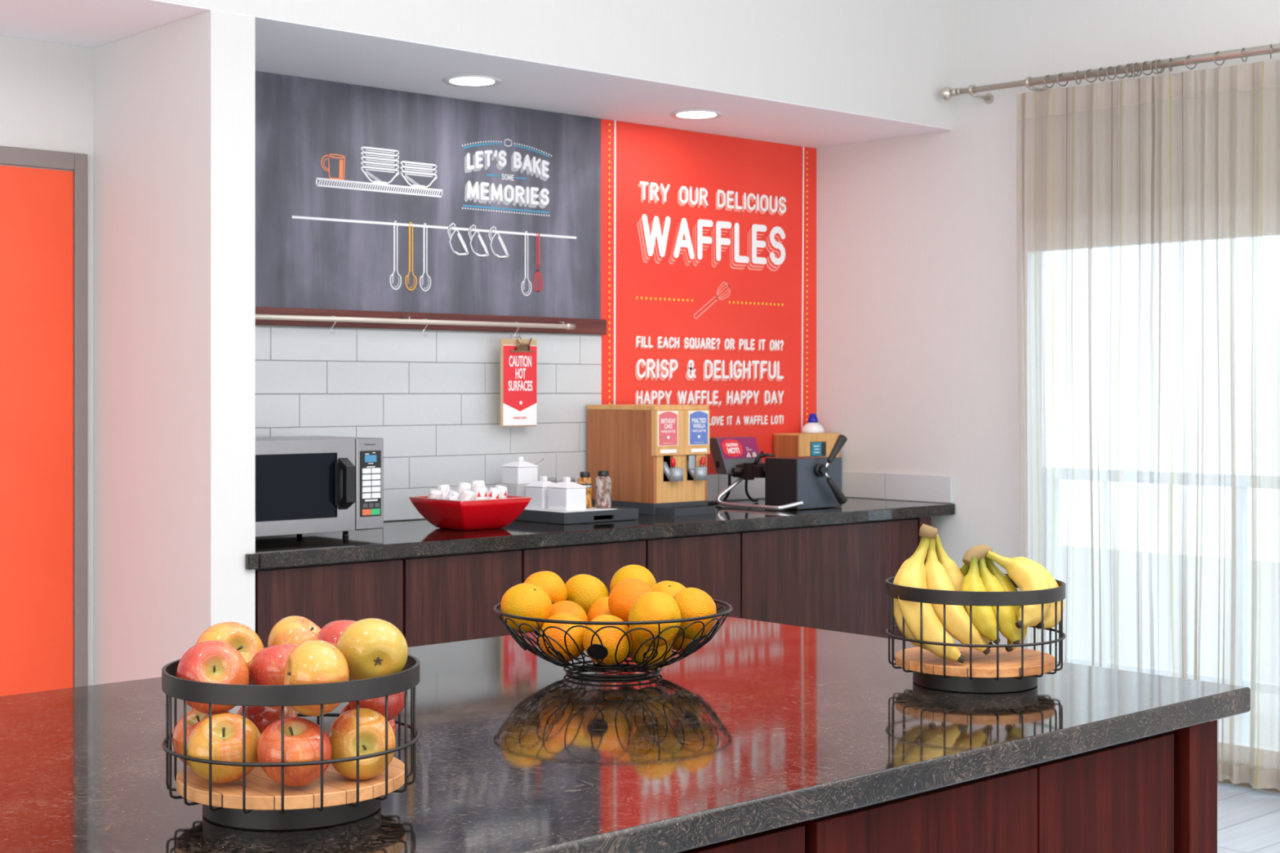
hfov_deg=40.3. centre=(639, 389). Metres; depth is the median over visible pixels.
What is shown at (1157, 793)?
base cabinet
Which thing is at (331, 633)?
apple
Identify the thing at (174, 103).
wall pillar
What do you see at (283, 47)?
ceiling
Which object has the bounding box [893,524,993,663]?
banana bunch
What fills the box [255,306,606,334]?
board
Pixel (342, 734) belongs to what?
apple
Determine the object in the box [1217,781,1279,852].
floor
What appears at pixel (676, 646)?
orange
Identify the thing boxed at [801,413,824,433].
squeeze bottle
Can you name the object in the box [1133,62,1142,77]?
curtain ring
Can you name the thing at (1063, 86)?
curtain ring
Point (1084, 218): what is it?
window
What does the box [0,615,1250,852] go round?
countertop
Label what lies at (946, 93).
curtain rod
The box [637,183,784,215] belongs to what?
lettering
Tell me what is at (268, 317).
hook rail
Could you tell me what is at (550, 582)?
orange
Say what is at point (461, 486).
cup
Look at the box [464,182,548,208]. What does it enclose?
lettering
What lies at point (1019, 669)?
fruit basket
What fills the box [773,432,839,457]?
wooden caddy
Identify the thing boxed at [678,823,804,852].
base cabinet
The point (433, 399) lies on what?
tile backsplash
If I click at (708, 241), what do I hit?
mural
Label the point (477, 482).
cup
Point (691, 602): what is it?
orange
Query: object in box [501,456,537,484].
canister
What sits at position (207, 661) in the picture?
apple
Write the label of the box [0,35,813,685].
wall
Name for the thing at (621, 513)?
tray
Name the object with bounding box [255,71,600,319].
mural
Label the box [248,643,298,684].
apple
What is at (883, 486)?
backsplash
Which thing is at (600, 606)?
orange
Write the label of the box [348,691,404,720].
apple
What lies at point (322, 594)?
base cabinet
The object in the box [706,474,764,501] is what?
backsplash
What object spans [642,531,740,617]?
base cabinet
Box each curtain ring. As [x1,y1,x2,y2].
[1044,75,1053,88]
[1056,72,1068,87]
[1075,71,1081,85]
[1084,69,1097,84]
[1097,67,1105,82]
[1106,66,1115,80]
[1114,64,1125,79]
[1124,63,1133,79]
[1126,62,1138,78]
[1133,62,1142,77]
[1141,61,1153,76]
[1150,59,1162,75]
[1155,59,1164,75]
[1168,57,1172,73]
[1184,54,1196,71]
[1213,51,1224,66]
[1240,47,1247,63]
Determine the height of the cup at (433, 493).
0.062 m
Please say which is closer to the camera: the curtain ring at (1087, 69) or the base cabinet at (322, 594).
the base cabinet at (322, 594)
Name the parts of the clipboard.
red panel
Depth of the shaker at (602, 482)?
6.09 m
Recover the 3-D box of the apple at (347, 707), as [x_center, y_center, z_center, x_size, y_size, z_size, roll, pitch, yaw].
[-0.306,0.379,1.954,0.064,0.065,0.069,0,0,-17]
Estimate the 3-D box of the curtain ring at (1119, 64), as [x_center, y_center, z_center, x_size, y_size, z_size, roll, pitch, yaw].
[1.729,-1.141,6.272,0.050,0.054,0.008,0,0,-15]
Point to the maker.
(795, 482)
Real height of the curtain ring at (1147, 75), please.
0.054 m
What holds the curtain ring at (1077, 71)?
hanging from the curtain rod
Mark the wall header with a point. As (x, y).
(885, 59)
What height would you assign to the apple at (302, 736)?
0.068 m
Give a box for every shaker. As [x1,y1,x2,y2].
[577,471,591,508]
[595,470,611,508]
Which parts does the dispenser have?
panel, lid, lever knob, spout, panel, panel, spout, lever knob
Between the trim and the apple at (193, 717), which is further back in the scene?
the trim
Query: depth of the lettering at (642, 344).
7.06 m
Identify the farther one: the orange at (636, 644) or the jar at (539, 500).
the jar at (539, 500)
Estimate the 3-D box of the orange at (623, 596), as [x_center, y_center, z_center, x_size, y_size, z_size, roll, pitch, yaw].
[-0.013,0.343,2.805,0.075,0.077,0.081,0,0,-30]
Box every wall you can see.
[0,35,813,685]
[816,0,1279,648]
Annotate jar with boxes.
[502,466,537,484]
[525,486,548,509]
[546,477,556,482]
[547,487,586,511]
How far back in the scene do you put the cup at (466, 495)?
5.62 m
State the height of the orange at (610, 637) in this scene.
0.078 m
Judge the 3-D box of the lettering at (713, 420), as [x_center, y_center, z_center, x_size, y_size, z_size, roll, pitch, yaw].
[0.437,0.130,7.202,0.445,0.036,0.001,0,0,-42]
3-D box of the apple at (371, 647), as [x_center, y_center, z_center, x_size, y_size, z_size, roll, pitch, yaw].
[-0.287,0.282,1.871,0.077,0.072,0.065,0,0,-25]
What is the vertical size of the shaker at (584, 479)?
0.126 m
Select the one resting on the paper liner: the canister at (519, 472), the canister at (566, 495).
the canister at (566, 495)
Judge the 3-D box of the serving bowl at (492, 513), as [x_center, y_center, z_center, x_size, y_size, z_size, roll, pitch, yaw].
[-0.556,0.403,5.718,0.293,0.103,0.293,0,0,-42]
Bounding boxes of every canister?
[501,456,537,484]
[524,475,555,509]
[546,476,586,511]
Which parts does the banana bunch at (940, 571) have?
crown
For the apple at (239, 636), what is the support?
in the fruit basket at (255, 802)
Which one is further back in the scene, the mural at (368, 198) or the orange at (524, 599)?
the mural at (368, 198)
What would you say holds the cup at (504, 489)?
in the serving bowl at (492, 513)
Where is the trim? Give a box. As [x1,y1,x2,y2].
[1217,778,1279,792]
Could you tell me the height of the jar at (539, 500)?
0.075 m
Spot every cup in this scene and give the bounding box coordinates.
[427,488,442,499]
[436,484,450,499]
[444,489,460,500]
[456,482,471,493]
[458,488,475,500]
[471,480,485,491]
[473,486,488,500]
[487,487,502,499]
[494,484,507,498]
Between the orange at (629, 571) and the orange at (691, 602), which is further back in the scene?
the orange at (629, 571)
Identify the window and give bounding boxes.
[1025,205,1247,750]
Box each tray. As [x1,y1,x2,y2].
[515,505,638,524]
[656,504,715,516]
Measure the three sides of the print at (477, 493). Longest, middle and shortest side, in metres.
0.049 x 0.048 x 0.020 m
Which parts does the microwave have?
handle, control panel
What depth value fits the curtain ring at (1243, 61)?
5.91 m
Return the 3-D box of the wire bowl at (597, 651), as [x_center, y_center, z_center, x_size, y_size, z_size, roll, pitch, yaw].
[-0.043,0.402,2.800,0.383,0.108,0.383,0,0,25]
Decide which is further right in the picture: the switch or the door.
the switch
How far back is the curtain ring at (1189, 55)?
6.06 m
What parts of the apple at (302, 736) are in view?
stem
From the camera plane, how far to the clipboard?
6.29 m
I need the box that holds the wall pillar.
[93,9,255,684]
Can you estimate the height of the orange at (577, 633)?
0.078 m
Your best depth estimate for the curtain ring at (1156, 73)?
6.16 m
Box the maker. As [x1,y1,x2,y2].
[707,434,847,510]
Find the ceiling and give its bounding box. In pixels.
[0,0,951,148]
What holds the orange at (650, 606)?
in the wire bowl at (597, 651)
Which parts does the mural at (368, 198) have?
chalk rail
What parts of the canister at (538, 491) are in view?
lid, knob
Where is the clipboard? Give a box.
[500,334,537,426]
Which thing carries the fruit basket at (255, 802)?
on the countertop at (763, 726)
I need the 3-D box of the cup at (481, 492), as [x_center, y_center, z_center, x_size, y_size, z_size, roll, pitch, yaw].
[-0.518,0.341,5.663,0.052,0.052,0.052,0,0,-25]
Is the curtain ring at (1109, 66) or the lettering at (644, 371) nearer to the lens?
the curtain ring at (1109, 66)
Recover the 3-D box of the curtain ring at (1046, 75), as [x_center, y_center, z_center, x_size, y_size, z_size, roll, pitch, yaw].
[1.524,-1.146,6.497,0.050,0.054,0.008,0,0,-31]
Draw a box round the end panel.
[914,516,931,564]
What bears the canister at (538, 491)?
on the paper liner
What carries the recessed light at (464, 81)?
in the ceiling
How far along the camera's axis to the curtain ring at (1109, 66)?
6.29 m
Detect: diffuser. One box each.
[449,77,494,85]
[676,111,715,118]
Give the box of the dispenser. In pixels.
[586,404,709,515]
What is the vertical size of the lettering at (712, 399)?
0.060 m
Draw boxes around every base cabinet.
[255,558,403,647]
[400,548,521,647]
[519,538,645,633]
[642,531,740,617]
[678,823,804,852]
[737,517,917,639]
[797,720,1217,852]
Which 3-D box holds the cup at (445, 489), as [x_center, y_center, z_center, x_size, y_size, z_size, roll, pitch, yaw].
[-0.641,0.340,5.734,0.052,0.055,0.052,0,0,-34]
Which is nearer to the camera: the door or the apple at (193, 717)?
the apple at (193, 717)
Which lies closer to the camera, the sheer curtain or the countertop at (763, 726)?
the countertop at (763, 726)
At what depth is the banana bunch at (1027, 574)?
2.66 m
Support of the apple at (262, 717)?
in the fruit basket at (255, 802)
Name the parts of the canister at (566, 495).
lid, knob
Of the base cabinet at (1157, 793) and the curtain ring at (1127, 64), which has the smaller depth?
the base cabinet at (1157, 793)
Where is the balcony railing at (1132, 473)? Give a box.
[1070,469,1248,715]
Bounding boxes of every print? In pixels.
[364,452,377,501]
[473,490,487,497]
[488,491,501,498]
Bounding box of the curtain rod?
[938,43,1279,103]
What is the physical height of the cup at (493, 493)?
0.060 m
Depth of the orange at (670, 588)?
2.87 m
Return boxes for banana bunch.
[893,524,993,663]
[959,544,1064,652]
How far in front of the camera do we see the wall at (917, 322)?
6.94 m
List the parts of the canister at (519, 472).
lid, knob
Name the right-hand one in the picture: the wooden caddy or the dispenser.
the wooden caddy
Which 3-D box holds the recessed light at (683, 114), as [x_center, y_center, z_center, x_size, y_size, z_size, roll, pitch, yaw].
[0.212,-1.033,6.563,0.200,0.006,0.200,0,0,-42]
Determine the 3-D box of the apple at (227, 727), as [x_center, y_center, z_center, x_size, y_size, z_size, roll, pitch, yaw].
[-0.434,0.375,1.821,0.079,0.071,0.074,0,0,-17]
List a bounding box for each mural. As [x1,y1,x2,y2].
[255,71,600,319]
[600,119,816,474]
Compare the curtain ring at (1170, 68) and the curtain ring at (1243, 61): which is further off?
the curtain ring at (1170, 68)
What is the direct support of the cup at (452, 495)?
in the serving bowl at (492, 513)
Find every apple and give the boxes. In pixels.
[172,709,231,766]
[176,640,248,714]
[186,712,260,783]
[195,622,263,684]
[236,706,297,734]
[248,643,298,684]
[256,717,332,786]
[267,615,320,647]
[283,639,349,716]
[315,619,355,646]
[327,707,395,780]
[336,617,408,679]
[339,702,395,736]
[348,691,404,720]
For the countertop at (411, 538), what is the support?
on the base cabinet at (833, 577)
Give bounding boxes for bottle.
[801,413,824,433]
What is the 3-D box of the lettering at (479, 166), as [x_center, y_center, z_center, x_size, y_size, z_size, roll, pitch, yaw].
[-0.484,-0.822,6.367,0.388,0.094,0.001,0,0,-42]
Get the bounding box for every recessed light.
[442,75,502,87]
[670,110,723,119]
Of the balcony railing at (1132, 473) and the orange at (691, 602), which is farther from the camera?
the balcony railing at (1132, 473)
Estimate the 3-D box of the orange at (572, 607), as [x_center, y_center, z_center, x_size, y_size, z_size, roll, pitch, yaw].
[-0.123,0.384,2.829,0.080,0.082,0.080,0,0,-17]
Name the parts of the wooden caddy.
panel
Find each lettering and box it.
[464,151,548,181]
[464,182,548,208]
[635,337,782,351]
[635,361,782,381]
[635,392,781,407]
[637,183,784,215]
[639,217,782,268]
[709,416,782,426]
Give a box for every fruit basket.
[161,647,420,830]
[885,573,1066,693]
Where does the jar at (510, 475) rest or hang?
on the canister at (519, 472)
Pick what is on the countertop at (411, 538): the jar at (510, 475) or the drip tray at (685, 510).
the drip tray at (685, 510)
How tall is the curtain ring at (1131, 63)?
0.054 m
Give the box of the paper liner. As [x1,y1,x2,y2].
[524,506,617,512]
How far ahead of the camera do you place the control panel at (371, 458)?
5.38 m
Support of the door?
in the wall at (46, 88)
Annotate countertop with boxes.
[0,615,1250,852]
[245,497,955,569]
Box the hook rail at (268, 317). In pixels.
[255,314,575,329]
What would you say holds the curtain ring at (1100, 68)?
hanging from the curtain rod
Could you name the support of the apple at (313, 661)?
in the fruit basket at (255, 802)
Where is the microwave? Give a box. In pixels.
[255,435,383,537]
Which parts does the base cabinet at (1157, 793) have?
door, rail, door, post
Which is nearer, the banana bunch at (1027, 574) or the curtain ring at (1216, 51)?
the banana bunch at (1027, 574)
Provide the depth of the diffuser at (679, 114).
6.56 m
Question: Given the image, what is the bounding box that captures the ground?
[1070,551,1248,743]
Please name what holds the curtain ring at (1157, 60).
hanging from the curtain rod
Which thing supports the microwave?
on the countertop at (411, 538)
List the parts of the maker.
cord, baking plate, cord, plate, handle, handle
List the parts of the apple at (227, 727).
stem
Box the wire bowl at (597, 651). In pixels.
[493,592,732,680]
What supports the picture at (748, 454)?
on the maker
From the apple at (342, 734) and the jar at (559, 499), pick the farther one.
the jar at (559, 499)
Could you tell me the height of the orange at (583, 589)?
0.080 m
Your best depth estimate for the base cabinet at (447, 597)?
5.34 m
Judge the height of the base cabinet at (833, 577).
0.870 m
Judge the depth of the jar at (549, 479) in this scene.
6.17 m
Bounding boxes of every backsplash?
[255,324,601,521]
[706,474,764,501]
[841,471,952,503]
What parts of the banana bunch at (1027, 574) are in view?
crown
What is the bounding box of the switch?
[715,461,719,467]
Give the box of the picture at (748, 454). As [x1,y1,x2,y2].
[746,452,756,457]
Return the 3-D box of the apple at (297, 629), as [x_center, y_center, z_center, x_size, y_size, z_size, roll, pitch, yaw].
[-0.389,0.291,1.985,0.069,0.066,0.070,0,0,-17]
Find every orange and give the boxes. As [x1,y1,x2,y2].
[500,582,551,632]
[524,570,567,604]
[538,612,586,662]
[539,600,588,632]
[564,573,608,614]
[582,614,632,666]
[586,596,629,628]
[608,578,653,626]
[609,564,656,592]
[628,591,680,647]
[629,627,672,668]
[650,580,685,597]
[672,587,716,639]
[672,633,699,650]
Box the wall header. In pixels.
[159,0,952,128]
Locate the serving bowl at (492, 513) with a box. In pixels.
[408,495,532,530]
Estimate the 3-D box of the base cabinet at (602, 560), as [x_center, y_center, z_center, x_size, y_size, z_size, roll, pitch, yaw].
[-0.405,0.935,5.952,0.532,0.870,0.690,0,0,-42]
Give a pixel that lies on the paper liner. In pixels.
(593, 508)
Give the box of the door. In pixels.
[0,146,87,696]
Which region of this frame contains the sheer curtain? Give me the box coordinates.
[1016,59,1279,791]
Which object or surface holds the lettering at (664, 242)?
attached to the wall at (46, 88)

